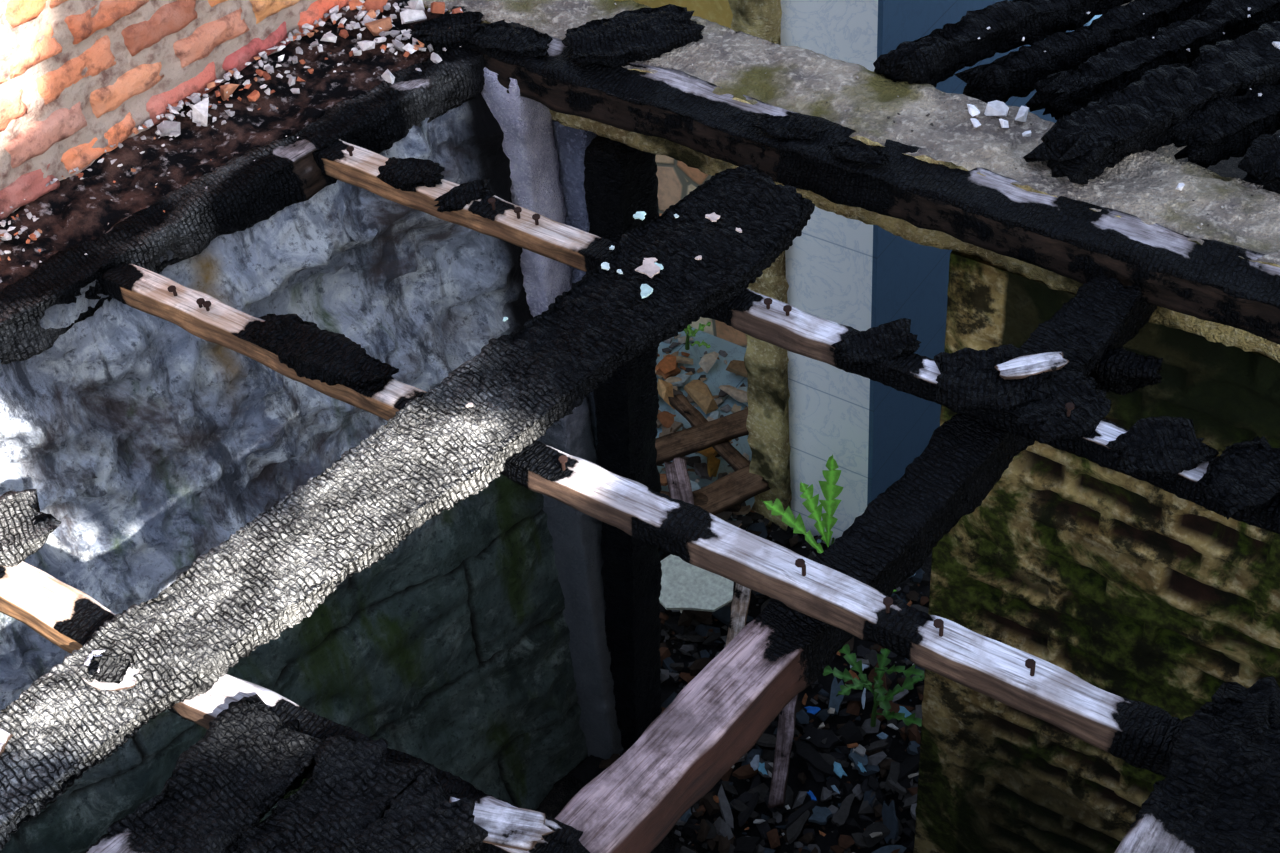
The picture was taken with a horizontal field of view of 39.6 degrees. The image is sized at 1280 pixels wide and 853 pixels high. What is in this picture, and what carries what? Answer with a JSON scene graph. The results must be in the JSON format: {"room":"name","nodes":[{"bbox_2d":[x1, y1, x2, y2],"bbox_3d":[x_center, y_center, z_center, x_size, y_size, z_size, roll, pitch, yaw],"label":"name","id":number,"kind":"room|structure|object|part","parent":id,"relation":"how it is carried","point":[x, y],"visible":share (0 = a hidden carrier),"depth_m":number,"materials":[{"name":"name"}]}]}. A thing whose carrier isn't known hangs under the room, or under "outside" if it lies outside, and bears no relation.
{"room":"fire-damaged room","nodes":[
{"label":"fire-damaged room","id":0,"kind":"room"},
{"bbox_2d":[0,0,348,219],"bbox_3d":[-1.355,-0.641,3.098,0.378,0.950,2.391,23,51,26],"label":"brick wall","id":1,"kind":"structure","parent":0,"point":[77,77],"depth_m":3.45,"materials":[{"name":"brick"}]},
{"bbox_2d":[0,19,519,364],"bbox_3d":[-1.111,-0.216,3.282,2.399,0.122,0.140,-36,51,-28],"label":"beam","id":2,"kind":"structure","parent":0,"point":[241,193],"depth_m":3.45,"materials":[{"name":"black wood"}]},
{"bbox_2d":[0,92,587,852],"bbox_3d":[-0.996,0.626,4.166,2.296,2.480,0.340,-36,52,-28],"label":"wall","id":3,"kind":"structure","parent":0,"point":[151,442],"depth_m":3.88,"materials":[{"name":"stone"}]},
{"bbox_2d":[0,0,448,291],"bbox_3d":[-1.238,-0.341,3.353,2.258,0.068,0.266,-37,52,-28],"label":"ledge","id":4,"kind":"object","parent":3,"relation":"attached to","point":[67,215],"visible":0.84,"depth_m":3.56,"materials":[{"name":"brown soil"}]},
{"bbox_2d":[0,0,463,282],"bbox_3d":[-1.010,-0.417,3.380,0.324,0.051,1.817,28,53,30],"label":"debris","id":5,"kind":"object","parent":4,"relation":"on","point":[415,12],"visible":1,"depth_m":3.71,"materials":[{"name":"white stone"}]},
{"bbox_2d":[0,489,589,852],"bbox_3d":[-0.799,0.295,2.693,1.683,0.085,0.208,25,52,28],"label":"joist","id":6,"kind":"object","parent":3,"relation":"on","point":[61,613],"visible":0.52,"depth_m":2.68,"materials":[{"name":"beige wood"}]},
{"bbox_2d":[84,694,554,852],"bbox_3d":[-0.568,0.690,2.221,0.542,0.075,0.862,23,51,26],"label":"floorboards","id":7,"kind":"object","parent":6,"relation":"on","point":[216,797],"visible":1,"depth_m":2.38,"materials":[{"name":"black wood"}]},
{"bbox_2d":[0,165,814,850],"bbox_3d":[-0.440,0.138,2.758,0.265,0.070,2.108,29,54,31],"label":"beam","id":8,"kind":"structure","parent":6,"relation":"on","point":[446,445],"depth_m":2.78,"materials":[{"name":"black wood"}]},
{"bbox_3d":[-0.909,0.444,2.470,0.067,0.020,0.058,5,45,11],"label":"knob","id":9,"kind":"part","parent":8,"relation":"part of","materials":[{"name":"white wood"}]},
{"bbox_2d":[614,0,746,347],"bbox_3d":[-0.253,-1.633,6.126,3.000,2.900,0.150,23,51,26],"label":"wall","id":10,"kind":"structure","parent":0,"point":[676,180],"depth_m":6.39,"materials":[{"name":"stone"}]},
{"bbox_2d":[656,327,754,530],"bbox_3d":[-0.039,-0.142,6.667,1.500,0.020,0.800,23,51,26],"label":"rubble","id":11,"kind":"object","parent":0,"point":[717,375],"depth_m":6.65,"materials":[{"name":"grey stone"}]},
{"bbox_2d":[572,334,929,852],"bbox_3d":[0.330,0.523,5.833,2.138,0.143,2.031,23,51,26],"label":"rubble heap","id":12,"kind":"object","parent":11,"relation":"on","point":[873,810],"visible":0.23,"depth_m":5.38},
{"bbox_2d":[683,322,710,349],"bbox_3d":[0.172,-0.352,6.670,0.213,0.165,0.198,23,51,26],"label":"plant","id":13,"kind":"object","parent":12,"relation":"on","point":[688,329],"visible":0.61,"depth_m":6.69,"materials":[{"name":"green plant"}]},
{"bbox_2d":[655,394,797,808],"bbox_3d":[0.364,0.425,5.764,0.922,0.216,1.580,-25,47,-19],"label":"boards","id":14,"kind":"object","parent":12,"relation":"on","point":[727,493],"visible":0.47,"depth_m":5.94,"materials":[{"name":"brown wood"}]},
{"bbox_2d":[659,554,733,611],"bbox_3d":[0.169,0.497,5.679,0.259,0.040,0.215,0,44,6],"label":"panel","id":15,"kind":"object","parent":14,"relation":"attached to","point":[684,585],"visible":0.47,"depth_m":5.66,"materials":[{"name":"grey concrete"}]},
{"bbox_2d":[761,455,895,591],"bbox_3d":[0.549,0.384,5.553,0.508,0.560,0.294,0,44,7],"label":"plant","id":16,"kind":"object","parent":12,"relation":"on","point":[830,491],"visible":0.41,"depth_m":5.58,"materials":[{"name":"green plant"}]},
{"bbox_2d":[750,661,910,800],"bbox_3d":[0.553,0.795,5.474,0.620,0.016,0.753,23,51,26],"label":"scraps","id":17,"kind":"object","parent":12,"relation":"on","point":[755,764],"visible":0.44,"depth_m":5.28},
{"bbox_2d":[822,644,924,726],"bbox_3d":[0.700,0.780,5.249,0.377,0.351,0.326,23,51,26],"label":"plant","id":18,"kind":"object","parent":12,"relation":"on","point":[879,693],"visible":0.84,"depth_m":5.25,"materials":[{"name":"green plant"}]},
{"bbox_2d":[780,0,877,545],"bbox_3d":[0.998,-1.127,5.505,0.290,2.850,1.670,23,51,26],"label":"tiled wall","id":19,"kind":"structure","parent":0,"point":[828,267],"depth_m":5.28,"materials":[{"name":"white tile"}]},
{"bbox_2d":[728,0,791,530],"bbox_3d":[0.401,-0.744,5.172,0.159,2.867,0.246,23,51,26],"label":"pillar","id":20,"kind":"structure","parent":19,"relation":"attached to","point":[766,364],"depth_m":5.62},
{"bbox_2d":[867,0,1101,505],"bbox_3d":[1.124,-1.074,5.437,0.015,2.850,1.670,23,51,26],"label":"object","id":21,"kind":"structure","parent":19,"relation":"attached to","point":[910,280],"depth_m":5.43,"materials":[{"name":"blue"}]},
{"bbox_2d":[535,0,1279,852],"bbox_3d":[1.327,0.999,5.482,10.000,0.180,9.500,23,51,26],"label":"ground","id":22,"kind":"structure","parent":0,"point":[566,788],"depth_m":5.43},
{"bbox_2d":[481,67,623,759],"bbox_3d":[-0.193,0.111,4.622,0.142,2.478,0.113,23,51,26],"label":"pillar","id":23,"kind":"structure","parent":22,"relation":"on","point":[528,142],"depth_m":4.52,"materials":[{"name":"grey wood"}]},
{"bbox_2d":[584,135,661,748],"bbox_3d":[-0.028,0.181,4.652,0.283,2.318,0.161,25,52,28],"label":"post","id":24,"kind":"object","parent":22,"relation":"on","point":[621,180],"visible":0.71,"depth_m":4.47,"materials":[{"name":"black wood"}]},
{"bbox_2d":[552,120,1279,852],"bbox_3d":[1.116,0.586,4.104,3.207,2.323,0.214,23,51,26],"label":"wall","id":25,"kind":"structure","parent":0,"point":[1135,589],"depth_m":3.82,"materials":[{"name":"brick"}]},
{"bbox_2d":[422,0,1279,362],"bbox_3d":[0.867,-0.390,3.327,3.701,0.230,0.256,23,51,26],"label":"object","id":26,"kind":"structure","parent":25,"relation":"on","point":[811,79],"depth_m":3.43,"materials":[{"name":"concrete"}]},
{"bbox_2d":[410,4,890,164],"bbox_3d":[0.052,-0.739,3.616,1.115,0.052,0.371,23,51,26],"label":"charred wood pieces","id":27,"kind":"object","parent":26,"relation":"on","point":[642,34],"depth_m":3.68,"materials":[{"name":"black wood"}]},
{"bbox_2d":[554,278,1156,852],"bbox_3d":[0.247,0.303,2.691,0.120,0.109,2.079,28,53,30],"label":"support beam","id":28,"kind":"structure","parent":26,"relation":"attached to","point":[632,805],"depth_m":2.61,"materials":[{"name":"brown wood"}]},
{"bbox_2d":[102,262,1181,776],"bbox_3d":[-0.032,0.114,2.798,2.294,0.086,0.109,24,51,27],"label":"joist","id":29,"kind":"object","parent":28,"relation":"on","point":[1141,734],"visible":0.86,"depth_m":2.70,"materials":[{"name":"beige wood"}]},
{"bbox_2d":[1114,677,1279,852],"bbox_3d":[0.794,0.591,2.170,0.460,0.081,0.852,23,51,26],"label":"board","id":30,"kind":"object","parent":29,"relation":"on","point":[1220,791],"visible":1,"depth_m":2.28,"materials":[{"name":"black wood"}]},
{"bbox_2d":[313,139,1279,533],"bbox_3d":[0.302,-0.176,3.054,2.259,0.088,0.214,23,51,26],"label":"joist","id":31,"kind":"object","parent":28,"relation":"on","point":[1064,410],"visible":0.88,"depth_m":2.93,"materials":[{"name":"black wood"}]},
{"bbox_2d":[995,273,1162,394],"bbox_3d":[0.765,-0.112,3.007,0.219,0.144,0.368,23,51,26],"label":"charred beam","id":32,"kind":"object","parent":28,"relation":"on","point":[1079,336],"depth_m":3.01,"materials":[{"name":"black wood"}]},
{"bbox_2d":[440,6,1279,344],"bbox_3d":[0.789,-0.341,3.200,3.015,0.106,0.147,23,51,26],"label":"beam","id":33,"kind":"structure","parent":26,"relation":"attached to","point":[1061,235],"depth_m":3.29,"materials":[{"name":"black wood"}]},
{"bbox_2d":[580,3,1279,228],"bbox_3d":[0.859,-0.695,3.451,2.131,0.071,0.684,23,51,26],"label":"debris","id":34,"kind":"object","parent":26,"relation":"on","point":[997,108],"visible":0.96,"depth_m":3.39,"materials":[{"name":"white stone"}]},
{"bbox_2d":[873,0,1279,193],"bbox_3d":[1.641,-0.821,3.547,2.105,0.161,1.131,-25,47,-19],"label":"charred beams","id":35,"kind":"structure","parent":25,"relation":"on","point":[1113,91],"depth_m":3.48,"materials":[{"name":"black wood"}]}
]}

